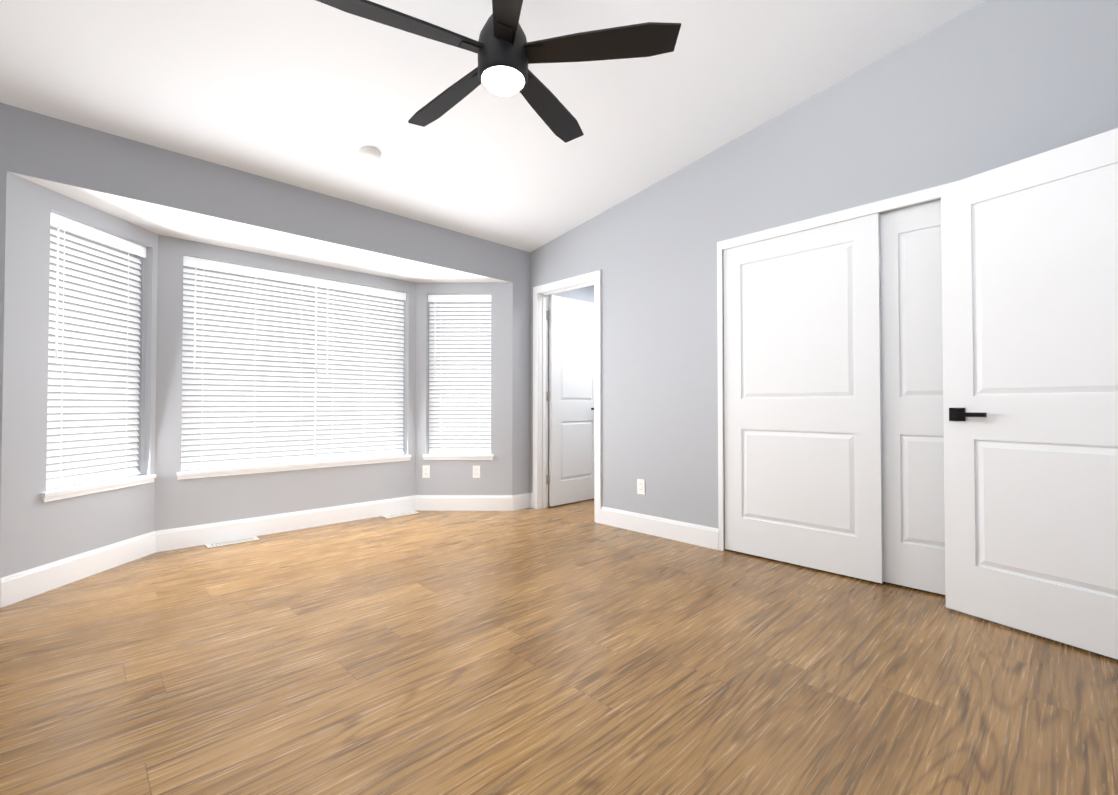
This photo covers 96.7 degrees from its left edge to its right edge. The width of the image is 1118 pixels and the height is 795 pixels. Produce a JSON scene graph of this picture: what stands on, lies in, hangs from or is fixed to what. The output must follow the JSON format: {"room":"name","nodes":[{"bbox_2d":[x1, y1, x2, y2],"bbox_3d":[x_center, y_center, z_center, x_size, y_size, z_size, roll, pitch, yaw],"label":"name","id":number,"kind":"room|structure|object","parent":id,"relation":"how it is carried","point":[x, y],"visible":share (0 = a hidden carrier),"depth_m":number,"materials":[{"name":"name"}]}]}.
{"room":"empty bedroom","nodes":[
{"label":"empty bedroom","id":0,"kind":"room"},
{"bbox_2d":[7,171,512,282],"bbox_3d":[-1.937,-1.214,3.925,3.680,0.250,1.039,1,-1,-44],"label":"ceiling","id":1,"kind":"structure","parent":0,"point":[175,222],"depth_m":3.45,"materials":[{"name":"white paint"}]},
{"bbox_2d":[0,103,593,577],"bbox_3d":[-1.505,-0.680,4.183,5.730,3.450,0.820,1,-1,-44],"label":"wall","id":2,"kind":"structure","parent":0,"point":[35,531],"depth_m":3.32,"materials":[{"name":"grey paint"}]},
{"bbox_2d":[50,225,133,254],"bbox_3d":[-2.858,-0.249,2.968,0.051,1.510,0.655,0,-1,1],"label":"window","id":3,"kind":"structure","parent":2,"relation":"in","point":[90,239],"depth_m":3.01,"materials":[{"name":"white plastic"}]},
{"bbox_2d":[46,212,145,488],"bbox_3d":[-2.776,-0.250,2.967,0.078,1.500,0.647,0,-1,1],"label":"window blind","id":4,"kind":"object","parent":2,"relation":"attached to","point":[93,379],"visible":0.81,"depth_m":2.96,"materials":[{"name":"white plastic"}]},
{"bbox_2d":[41,474,155,501],"bbox_3d":[-2.757,0.531,2.955,0.144,0.050,0.705,0,-1,1],"label":"sill","id":5,"kind":"structure","parent":2,"relation":"attached to","point":[58,493],"depth_m":2.89,"materials":[{"name":"white wood"}]},
{"bbox_2d":[186,266,398,457],"bbox_3d":[-2.104,-0.231,4.125,1.680,1.510,0.051,1,-1,-44],"label":"window","id":6,"kind":"structure","parent":2,"relation":"in","point":[316,322],"depth_m":4.17,"materials":[{"name":"white plastic"}]},
{"bbox_2d":[181,256,317,469],"bbox_3d":[-2.326,-0.237,3.795,0.893,1.500,0.078,1,-1,-44],"label":"window blind","id":7,"kind":"object","parent":6,"relation":"attached to","point":[248,368],"visible":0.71,"depth_m":3.76,"materials":[{"name":"white plastic"}]},
{"bbox_2d":[316,279,405,459],"bbox_3d":[-1.725,-0.228,4.379,0.773,1.500,0.078,1,-1,-44],"label":"window blind","id":8,"kind":"object","parent":6,"relation":"attached to","point":[360,375],"visible":1,"depth_m":4.36,"materials":[{"name":"white plastic"}]},
{"bbox_2d":[176,454,410,479],"bbox_3d":[-2.034,0.548,4.040,1.730,0.050,0.144,1,-1,-44],"label":"sill","id":9,"kind":"structure","parent":2,"relation":"attached to","point":[220,471],"depth_m":3.86,"materials":[{"name":"white wood"}]},
{"bbox_2d":[0,493,718,607],"bbox_3d":[-0.543,0.944,2.192,4.010,0.140,4.620,1,-1,-44],"label":"baseboard","id":10,"kind":"structure","parent":2,"relation":"attached to","point":[22,585],"depth_m":3.61,"materials":[{"name":"white wood"}]},
{"bbox_2d":[422,465,429,477],"bbox_3d":[-1.239,0.692,4.638,0.070,0.115,0.008,0,-1,1],"label":"outlet","id":11,"kind":"object","parent":2,"relation":"attached to","point":[425,471],"visible":1,"depth_m":4.64,"materials":[{"name":"white plastic"}]},
{"bbox_2d":[423,453,493,459],"bbox_3d":[-0.939,0.558,4.690,0.660,0.050,0.144,0,-1,1],"label":"sill","id":12,"kind":"structure","parent":2,"relation":"attached to","point":[459,456],"depth_m":4.63,"materials":[{"name":"white wood"}]},
{"bbox_2d":[428,295,490,452],"bbox_3d":[-0.938,-0.223,4.721,0.602,1.500,0.078,0,-1,1],"label":"window blind","id":13,"kind":"object","parent":2,"relation":"attached to","point":[460,375],"visible":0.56,"depth_m":4.73,"materials":[{"name":"white plastic"}]},
{"bbox_2d":[473,466,479,477],"bbox_3d":[-0.770,0.692,4.632,0.070,0.115,0.008,0,-1,1],"label":"outlet","id":14,"kind":"object","parent":2,"relation":"attached to","point":[476,471],"visible":1,"depth_m":4.63,"materials":[{"name":"white plastic"}]},
{"bbox_2d":[0,0,984,251],"bbox_3d":[0.166,-1.848,2.395,5.850,0.862,4.460,1,-1,-44],"label":"ceiling","id":15,"kind":"structure","parent":0,"point":[314,95],"depth_m":2.62,"materials":[{"name":"white paint"}]},
{"bbox_2d":[358,147,380,161],"bbox_3d":[-1.178,-1.506,3.091,0.132,0.047,0.132,1,-1,-44],"label":"smoke detector","id":16,"kind":"object","parent":15,"relation":"attached to","point":[369,154],"visible":1,"depth_m":3.06,"materials":[{"name":"white plastic"}]},
{"bbox_2d":[316,0,680,142],"bbox_3d":[-0.252,-1.484,1.989,1.294,0.570,1.242,1,-1,-44],"label":"ceiling fan","id":17,"kind":"object","parent":15,"relation":"hanging from","point":[504,50],"visible":1,"depth_m":1.88,"materials":[{"name":"black metal"}]},
{"bbox_2d":[0,498,1117,794],"bbox_3d":[-0.154,1.082,2.679,5.850,0.120,5.380,1,-1,-44],"label":"floor","id":18,"kind":"structure","parent":0,"point":[572,648],"depth_m":1.79,"materials":[{"name":"brown wood"}]},
{"bbox_2d":[205,536,259,547],"bbox_3d":[-2.330,1.032,3.549,0.310,0.006,0.115,1,-1,-44],"label":"floor vent","id":19,"kind":"object","parent":18,"relation":"in","point":[231,542],"visible":1,"depth_m":3.54,"materials":[{"name":"white metal"}]},
{"bbox_2d":[381,511,419,518],"bbox_3d":[-1.412,1.046,4.441,0.310,0.006,0.115,1,-1,-44],"label":"floor vent","id":20,"kind":"object","parent":18,"relation":"in","point":[399,514],"visible":1,"depth_m":4.43,"materials":[{"name":"white metal"}]},
{"bbox_2d":[530,0,1117,549],"bbox_3d":[1.216,-0.693,3.356,0.120,3.450,4.160,1,-1,-44],"label":"wall","id":21,"kind":"structure","parent":0,"point":[984,86],"depth_m":3.12,"materials":[{"name":"grey paint"}]},
{"bbox_2d":[546,311,549,484],"bbox_3d":[-0.109,-0.001,4.775,0.048,1.670,0.012,1,-1,-44],"label":"entry jamb hinges","id":22,"kind":"object","parent":21,"relation":"attached to","point":[547,397],"visible":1,"depth_m":4.78,"materials":[{"name":"silver metal"}]},
{"bbox_2d":[533,270,601,522],"bbox_3d":[0.101,-0.005,4.492,0.152,2.110,0.850,1,-1,-44],"label":"door frame","id":23,"kind":"structure","parent":21,"relation":"attached to","point":[541,293],"depth_m":4.70,"materials":[{"name":"white wood"}]},
{"bbox_2d":[549,295,593,506],"bbox_3d":[0.172,0.031,5.023,0.710,2.030,0.139,1,-1,-44],"label":"entry door","id":24,"kind":"structure","parent":21,"relation":"in","point":[571,401],"depth_m":4.95,"materials":[{"name":"white wood"}]},
{"bbox_2d":[637,479,644,494],"bbox_3d":[0.633,0.690,3.842,0.008,0.115,0.070,1,-1,-44],"label":"electrical outlet","id":25,"kind":"object","parent":21,"relation":"attached to","point":[640,486],"visible":1,"depth_m":3.84,"materials":[{"name":"white plastic"}]},
{"bbox_2d":[723,213,883,582],"bbox_3d":[1.448,0.001,3.052,0.035,2.030,0.910,1,-1,-44],"label":"closet door","id":26,"kind":"structure","parent":21,"relation":"in","point":[802,409],"depth_m":2.98,"materials":[{"name":"white wood"}]},
{"bbox_2d":[717,181,955,550],"bbox_3d":[1.767,-0.025,2.754,0.113,2.095,1.856,1,-1,-44],"label":"trim","id":27,"kind":"structure","parent":21,"relation":"attached to","point":[909,200],"depth_m":3.17,"materials":[{"name":"white wood"}]},
{"bbox_2d":[880,200,945,594],"bbox_3d":[2.086,-0.009,2.456,0.035,2.030,0.910,1,-1,-44],"label":"closet door","id":28,"kind":"structure","parent":21,"relation":"in","point":[912,408],"depth_m":2.64,"materials":[{"name":"white wood"}]},
{"bbox_3d":[1.151,-0.837,0.519,4.430,3.650,0.180,1,-1,-44],"label":"wall","id":29,"kind":"structure","parent":0,"visible":0},
{"bbox_2d":[941,128,1117,658],"bbox_3d":[2.070,-0.014,2.084,0.271,2.030,0.751,1,-1,-44],"label":"door","id":30,"kind":"structure","parent":29,"relation":"in","point":[1029,251],"depth_m":2.10,"materials":[{"name":"white wood"}]}
]}

